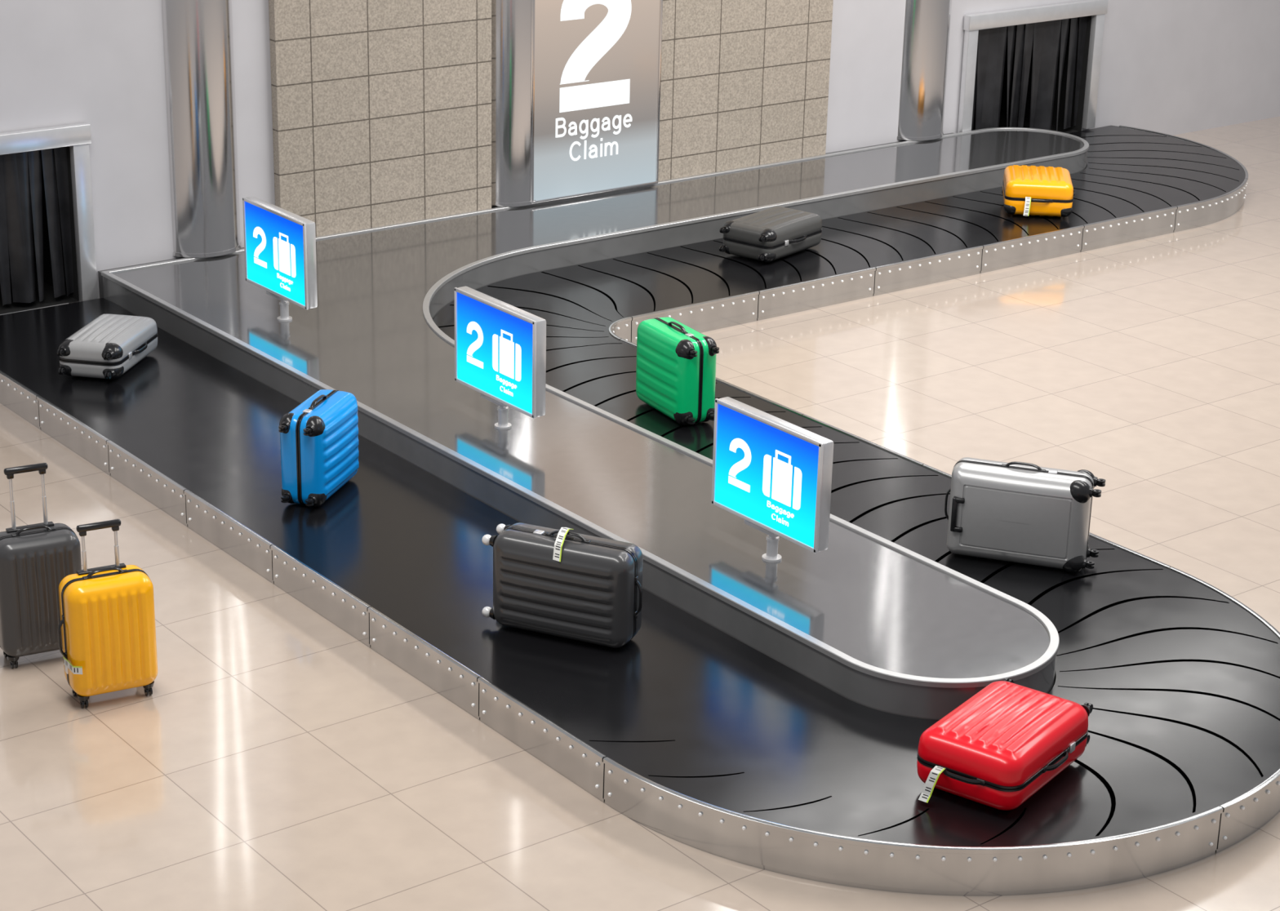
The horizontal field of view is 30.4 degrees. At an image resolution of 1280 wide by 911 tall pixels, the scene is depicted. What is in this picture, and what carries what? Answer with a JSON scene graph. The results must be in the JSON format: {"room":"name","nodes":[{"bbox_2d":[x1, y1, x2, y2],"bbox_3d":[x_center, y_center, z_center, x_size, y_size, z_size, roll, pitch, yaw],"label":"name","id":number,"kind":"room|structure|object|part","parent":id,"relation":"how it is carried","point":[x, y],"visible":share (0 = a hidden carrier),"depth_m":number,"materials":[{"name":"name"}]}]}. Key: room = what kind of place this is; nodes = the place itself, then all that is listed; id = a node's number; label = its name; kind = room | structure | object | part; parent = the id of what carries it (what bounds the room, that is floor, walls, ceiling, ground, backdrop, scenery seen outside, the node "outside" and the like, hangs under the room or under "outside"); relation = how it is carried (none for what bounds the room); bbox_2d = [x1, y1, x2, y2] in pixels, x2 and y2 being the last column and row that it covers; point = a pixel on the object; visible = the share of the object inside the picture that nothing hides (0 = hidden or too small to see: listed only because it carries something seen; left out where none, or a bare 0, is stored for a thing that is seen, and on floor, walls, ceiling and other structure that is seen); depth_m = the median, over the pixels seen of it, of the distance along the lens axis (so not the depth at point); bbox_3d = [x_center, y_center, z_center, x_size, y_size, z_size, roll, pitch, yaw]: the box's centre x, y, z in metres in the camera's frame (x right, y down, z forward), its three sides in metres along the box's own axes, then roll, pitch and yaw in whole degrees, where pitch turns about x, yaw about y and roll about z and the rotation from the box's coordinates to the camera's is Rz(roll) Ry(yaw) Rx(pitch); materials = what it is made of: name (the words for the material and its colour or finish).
{"room":"airport terminal","nodes":[
{"label":"airport terminal","id":0,"kind":"room"},
{"bbox_2d":[0,116,1279,910],"bbox_3d":[6.546,0.935,13.828,42.000,0.001,23.900,-14,25,-35],"label":"floor","id":1,"kind":"structure","parent":0,"point":[274,760],"depth_m":12.68,"materials":[{"name":"tile"}]},
{"bbox_2d":[0,462,81,668],"bbox_3d":[-3.245,0.585,12.583,0.494,1.080,0.308,-9,23,-26],"label":"suitcase","id":2,"kind":"object","parent":1,"relation":"on","point":[35,558],"visible":0.91,"depth_m":12.49,"materials":[{"name":"black plastic"}]},
{"bbox_2d":[5,521,53,533],"bbox_3d":[-3.258,0.384,12.583,0.250,0.016,0.045,-9,23,-26],"label":"handle","id":3,"kind":"object","parent":2,"relation":"attached to","point":[14,528],"depth_m":12.56,"materials":[{"name":"black plastic"}]},
{"bbox_3d":[-3.225,0.396,12.521,0.234,0.043,0.028,-9,23,-26],"label":"handle","id":4,"kind":"part","parent":2,"relation":"part of","materials":[{"name":"black plastic"}]},
{"bbox_2d":[57,519,157,707],"bbox_3d":[-2.768,0.815,12.178,0.494,0.949,0.320,-9,23,-26],"label":"suitcase","id":5,"kind":"object","parent":1,"relation":"on","point":[107,624],"visible":1,"depth_m":12.10,"materials":[{"name":"yellow plastic"}]},
{"bbox_3d":[-2.972,0.942,12.119,0.043,0.255,0.028,-9,23,-26],"label":"handle","id":6,"kind":"part","parent":5,"relation":"part of","materials":[{"name":"black plastic"}]},
{"bbox_2d":[76,563,126,575],"bbox_3d":[-2.783,0.589,12.175,0.250,0.016,0.045,-9,23,-26],"label":"handle","id":7,"kind":"object","parent":5,"relation":"attached to","point":[85,571],"depth_m":12.15,"materials":[{"name":"black plastic"}]},
{"bbox_3d":[-2.750,0.600,12.113,0.234,0.043,0.028,-9,23,-26],"label":"handle","id":8,"kind":"part","parent":5,"relation":"part of","materials":[{"name":"black plastic"}]},
{"bbox_2d":[97,133,954,297],"bbox_3d":[-0.514,-2.139,21.026,9.280,0.400,0.085,-14,25,-35],"label":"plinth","id":9,"kind":"object","parent":1,"relation":"on","point":[100,277],"visible":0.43,"depth_m":18.52,"materials":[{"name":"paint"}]},
{"bbox_2d":[0,124,1279,895],"bbox_3d":[3.115,-0.732,17.469,13.302,0.449,10.514,-14,25,-35],"label":"carousel","id":10,"kind":"object","parent":1,"relation":"on","point":[758,713],"visible":0.92,"depth_m":13.84,"materials":[{"name":"black rubber"}]},
{"bbox_3d":[-4.434,-0.447,16.500,0.032,0.250,1.067,-14,25,-35],"label":"skirt panel","id":11,"kind":"part","parent":10,"relation":"part of","materials":[{"name":"metal"}]},
{"bbox_3d":[-3.778,-0.138,15.707,0.032,0.250,1.067,-14,25,-35],"label":"skirt panel","id":12,"kind":"part","parent":10,"relation":"part of","materials":[{"name":"metal"}]},
{"bbox_2d":[57,314,157,379],"bbox_3d":[-3.744,-0.771,16.663,0.501,0.291,0.885,5,21,10],"label":"suitcase","id":13,"kind":"object","parent":10,"relation":"on","point":[109,345],"visible":1,"depth_m":16.39,"materials":[{"name":"grey plastic"}]},
{"bbox_3d":[-3.519,-0.755,16.634,0.043,0.028,0.255,5,21,10],"label":"handle","id":14,"kind":"part","parent":13,"relation":"part of","materials":[{"name":"black plastic"}]},
{"bbox_3d":[-3.122,0.171,14.913,0.032,0.250,1.067,-14,25,-35],"label":"skirt panel","id":15,"kind":"part","parent":10,"relation":"part of","materials":[{"name":"metal"}]},
{"bbox_2d":[161,0,241,257],"bbox_3d":[-3.478,-4.520,17.901,0.672,6.054,0.672,-14,25,-35],"label":"column","id":16,"kind":"structure","parent":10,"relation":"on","point":[198,40],"depth_m":18.34,"materials":[{"name":"silver metal"}]},
{"bbox_3d":[-2.466,0.480,14.119,0.032,0.250,1.067,-14,25,-35],"label":"skirt panel","id":17,"kind":"part","parent":10,"relation":"part of","materials":[{"name":"metal"}]},
{"bbox_2d":[242,196,317,321],"bbox_3d":[-2.603,-1.387,17.081,0.109,0.820,0.900,-14,25,-35],"label":"display screen","id":18,"kind":"object","parent":10,"relation":"on","point":[280,243],"visible":1,"depth_m":16.97,"materials":[{"name":"metal"}]},
{"bbox_2d":[278,389,359,506],"bbox_3d":[-1.961,-0.064,14.406,0.322,0.609,0.731,7,21,15],"label":"suitcase","id":19,"kind":"object","parent":10,"relation":"on","point":[319,442],"visible":1,"depth_m":14.19,"materials":[{"name":"blue plastic"}]},
{"bbox_3d":[-1.952,-0.334,14.318,0.028,0.043,0.255,7,21,15],"label":"handle","id":20,"kind":"part","parent":19,"relation":"part of","materials":[{"name":"black plastic"}]},
{"bbox_3d":[-1.811,0.789,13.325,0.032,0.250,1.067,-14,25,-35],"label":"skirt panel","id":21,"kind":"part","parent":10,"relation":"part of","materials":[{"name":"metal"}]},
{"bbox_3d":[-1.155,1.099,12.531,0.032,0.250,1.067,-14,25,-35],"label":"skirt panel","id":22,"kind":"part","parent":10,"relation":"part of","materials":[{"name":"metal"}]},
{"bbox_2d":[453,286,546,429],"bbox_3d":[-0.889,-0.579,15.006,0.109,0.820,0.900,-14,25,-35],"label":"display screen","id":23,"kind":"object","parent":10,"relation":"on","point":[500,346],"visible":1,"depth_m":14.90,"materials":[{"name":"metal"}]},
{"bbox_2d":[491,0,535,206],"bbox_3d":[-1.109,-5.103,19.631,0.652,6.054,0.652,-14,25,-35],"label":"column","id":24,"kind":"structure","parent":10,"relation":"on","point":[511,20],"depth_m":20.09,"materials":[{"name":"silver metal"}]},
{"bbox_3d":[-0.499,1.408,11.737,0.032,0.250,1.067,-14,25,-35],"label":"skirt panel","id":25,"kind":"part","parent":10,"relation":"part of","materials":[{"name":"metal"}]},
{"bbox_2d":[481,522,643,648],"bbox_3d":[-0.400,0.666,12.553,0.897,0.593,0.330,10,22,21],"label":"suitcase","id":26,"kind":"object","parent":10,"relation":"on","point":[562,583],"visible":1,"depth_m":12.41,"materials":[{"name":"black plastic"}]},
{"bbox_3d":[-0.381,0.424,12.457,0.255,0.043,0.028,10,22,21],"label":"handle","id":27,"kind":"part","parent":26,"relation":"part of","materials":[{"name":"black plastic"}]},
{"bbox_3d":[-0.009,0.753,12.404,0.043,0.245,0.028,10,22,21],"label":"handle","id":28,"kind":"part","parent":26,"relation":"part of","materials":[{"name":"black plastic"}]},
{"bbox_3d":[2.667,-0.945,17.849,10.196,0.275,9.156,-14,25,-35],"label":"island panel","id":29,"kind":"part","parent":10,"relation":"part of","materials":[{"name":"metal"}]},
{"bbox_2d":[529,0,662,204],"bbox_3d":[-0.380,-3.986,20.288,1.412,3.528,0.085,-14,25,-35],"label":"wall sign","id":30,"kind":"object","parent":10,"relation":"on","point":[597,63],"visible":1,"depth_m":20.58,"materials":[{"name":"grey metal"}]},
{"bbox_3d":[-0.167,-0.856,17.882,0.139,0.250,0.579,4,20,7],"label":"skirt panel","id":31,"kind":"part","parent":10,"relation":"part of","materials":[{"name":"metal"}]},
{"bbox_3d":[0.172,-0.609,17.234,0.032,0.250,1.019,-14,25,-35],"label":"skirt panel","id":32,"kind":"part","parent":10,"relation":"part of","materials":[{"name":"metal"}]},
{"bbox_2d":[635,316,719,425],"bbox_3d":[0.247,-0.589,15.938,0.320,0.629,0.761,-10,23,-28],"label":"suitcase","id":33,"kind":"object","parent":10,"relation":"on","point":[676,363],"visible":0.99,"depth_m":15.74,"materials":[{"name":"green plastic"}]},
{"bbox_3d":[0.248,-0.867,15.846,0.028,0.043,0.255,-10,23,-28],"label":"handle","id":34,"kind":"part","parent":33,"relation":"part of","materials":[{"name":"black plastic"}]},
{"bbox_3d":[0.438,-1.073,18.508,1.272,0.250,0.031,-14,25,-35],"label":"skirt panel","id":35,"kind":"part","parent":10,"relation":"part of","materials":[{"name":"metal"}]},
{"bbox_3d":[0.798,-0.313,16.476,0.032,0.250,1.019,-14,25,-35],"label":"skirt panel","id":36,"kind":"part","parent":10,"relation":"part of","materials":[{"name":"metal"}]},
{"bbox_2d":[719,206,822,262],"bbox_3d":[1.130,-1.871,19.923,0.559,0.310,0.924,16,25,35],"label":"suitcase","id":37,"kind":"object","parent":10,"relation":"on","point":[771,234],"visible":1,"depth_m":19.71,"materials":[{"name":"black plastic"}]},
{"bbox_3d":[1.339,-1.815,19.786,0.043,0.028,0.255,16,25,35],"label":"handle","id":38,"kind":"part","parent":37,"relation":"part of","materials":[{"name":"black plastic"}]},
{"bbox_2d":[711,396,833,562],"bbox_3d":[0.727,0.183,13.049,0.109,0.820,0.900,-14,25,-35],"label":"display screen","id":39,"kind":"object","parent":10,"relation":"on","point":[774,473],"visible":1,"depth_m":12.95,"materials":[{"name":"metal"}]},
{"bbox_3d":[1.448,-1.322,19.245,1.262,0.250,0.031,-14,25,-35],"label":"skirt panel","id":40,"kind":"part","parent":10,"relation":"part of","materials":[{"name":"metal"}]},
{"bbox_3d":[1.469,0.003,15.663,0.032,0.250,1.165,-14,25,-35],"label":"skirt panel","id":41,"kind":"part","parent":10,"relation":"part of","materials":[{"name":"metal"}]},
{"bbox_3d":[1.228,1.760,10.894,2.914,0.250,0.624,4,20,7],"label":"skirt panel","id":42,"kind":"part","parent":10,"relation":"part of","materials":[{"name":"metal"}]},
{"bbox_2d":[897,0,951,140],"bbox_3d":[2.756,-6.054,22.453,0.672,6.054,0.672,-14,25,-35],"label":"column","id":43,"kind":"structure","parent":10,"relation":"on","point":[926,30],"depth_m":22.99,"materials":[{"name":"silver metal"}]},
{"bbox_3d":[2.450,-1.568,19.977,1.252,0.250,0.031,-14,25,-35],"label":"skirt panel","id":44,"kind":"part","parent":10,"relation":"part of","materials":[{"name":"metal"}]},
{"bbox_3d":[2.140,0.319,14.851,0.032,0.250,1.019,-14,25,-35],"label":"skirt panel","id":45,"kind":"part","parent":10,"relation":"part of","materials":[{"name":"metal"}]},
{"bbox_2d":[916,678,1093,810],"bbox_3d":[1.727,1.376,11.155,0.584,0.327,0.973,15,24,33],"label":"suitcase","id":46,"kind":"object","parent":10,"relation":"on","point":[1002,744],"visible":1,"depth_m":10.95,"materials":[{"name":"red plastic"}]},
{"bbox_3d":[1.476,1.480,10.857,0.245,0.028,0.043,15,24,33],"label":"handle","id":47,"kind":"part","parent":46,"relation":"part of","materials":[{"name":"black plastic"}]},
{"bbox_3d":[1.957,1.431,11.021,0.043,0.028,0.255,15,24,33],"label":"handle","id":48,"kind":"part","parent":46,"relation":"part of","materials":[{"name":"black plastic"}]},
{"bbox_2d":[944,457,1106,573],"bbox_3d":[2.212,0.324,13.639,0.909,0.599,0.338,8,21,16],"label":"suitcase","id":49,"kind":"object","parent":10,"relation":"on","point":[1015,512],"visible":1,"depth_m":13.51,"materials":[{"name":"silver metal"}]},
{"bbox_3d":[1.803,0.283,13.765,0.043,0.245,0.028,8,21,16],"label":"handle","id":50,"kind":"part","parent":49,"relation":"part of","materials":[{"name":"black plastic"}]},
{"bbox_3d":[2.206,0.061,13.546,0.255,0.043,0.028,8,21,16],"label":"handle","id":51,"kind":"part","parent":49,"relation":"part of","materials":[{"name":"black plastic"}]},
{"bbox_3d":[3.452,-1.815,20.708,1.262,0.250,0.031,-14,25,-35],"label":"skirt panel","id":52,"kind":"part","parent":10,"relation":"part of","materials":[{"name":"metal"}]},
{"bbox_2d":[1001,164,1075,217],"bbox_3d":[3.642,-2.413,21.491,0.647,0.352,0.863,3,20,6],"label":"suitcase","id":53,"kind":"object","parent":10,"relation":"on","point":[1032,190],"visible":1,"depth_m":21.18,"materials":[{"name":"yellow plastic"}]},
{"bbox_3d":[3.584,-2.288,21.149,0.245,0.028,0.043,3,20,6],"label":"handle","id":54,"kind":"part","parent":53,"relation":"part of","materials":[{"name":"black plastic"}]},
{"bbox_3d":[4.454,-2.062,21.440,1.252,0.250,0.031,-14,25,-35],"label":"skirt panel","id":55,"kind":"part","parent":10,"relation":"part of","materials":[{"name":"metal"}]},
{"bbox_3d":[2.766,0.614,14.093,0.032,0.250,1.019,-14,25,-35],"label":"skirt panel","id":56,"kind":"part","parent":10,"relation":"part of","materials":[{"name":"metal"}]},
{"bbox_3d":[5.503,-3.228,24.663,0.128,0.250,1.214,-14,25,-35],"label":"skirt panel","id":57,"kind":"part","parent":10,"relation":"part of","materials":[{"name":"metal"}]},
{"bbox_3d":[5.470,-2.363,22.319,0.159,0.250,1.494,17,25,35],"label":"skirt panel","id":58,"kind":"part","parent":10,"relation":"part of","materials":[{"name":"metal"}]},
{"bbox_3d":[3.356,1.008,13.065,0.167,0.250,1.489,-5,21,-16],"label":"skirt panel","id":59,"kind":"part","parent":10,"relation":"part of","materials":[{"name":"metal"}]},
{"bbox_3d":[5.924,-2.808,23.553,0.147,0.250,1.371,1,20,-2],"label":"skirt panel","id":60,"kind":"part","parent":10,"relation":"part of","materials":[{"name":"metal"}]},
{"bbox_3d":[3.179,1.525,11.656,0.202,0.250,1.655,12,23,26],"label":"skirt panel","id":61,"kind":"part","parent":10,"relation":"part of","materials":[{"name":"metal"}]},
{"bbox_2d":[0,0,1279,303],"bbox_3d":[0.122,-5.186,20.561,42.000,6.525,0.200,-14,25,-35],"label":"wall","id":62,"kind":"structure","parent":0,"point":[1170,67],"depth_m":18.89,"materials":[{"name":"paint"}]},
{"bbox_2d":[0,122,97,314],"bbox_3d":[-5.204,-1.780,18.060,1.650,1.585,1.255,-14,25,-35],"label":"hatch","id":63,"kind":"object","parent":62,"relation":"attached to","point":[38,260],"visible":0.94,"depth_m":17.92,"materials":[{"name":"metal"}]},
{"bbox_2d":[268,0,491,236],"bbox_3d":[-2.056,-4.792,18.715,2.060,6.080,0.090,-14,25,-35],"label":"cladding","id":64,"kind":"object","parent":62,"relation":"attached to","point":[381,109],"visible":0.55,"depth_m":19.36,"materials":[{"name":"tile"}]},
{"bbox_2d":[657,0,833,181],"bbox_3d":[0.978,-5.539,20.930,2.120,6.080,0.090,-14,25,-35],"label":"cladding","id":65,"kind":"object","parent":62,"relation":"attached to","point":[744,83],"visible":0.96,"depth_m":21.66,"materials":[{"name":"tile"}]},
{"bbox_2d":[957,0,1108,133],"bbox_3d":[3.652,-3.960,24.526,2.010,1.585,1.255,-14,25,-35],"label":"hatch","id":66,"kind":"object","parent":62,"relation":"attached to","point":[1025,67],"visible":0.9,"depth_m":24.20,"materials":[{"name":"metal"}]}
]}

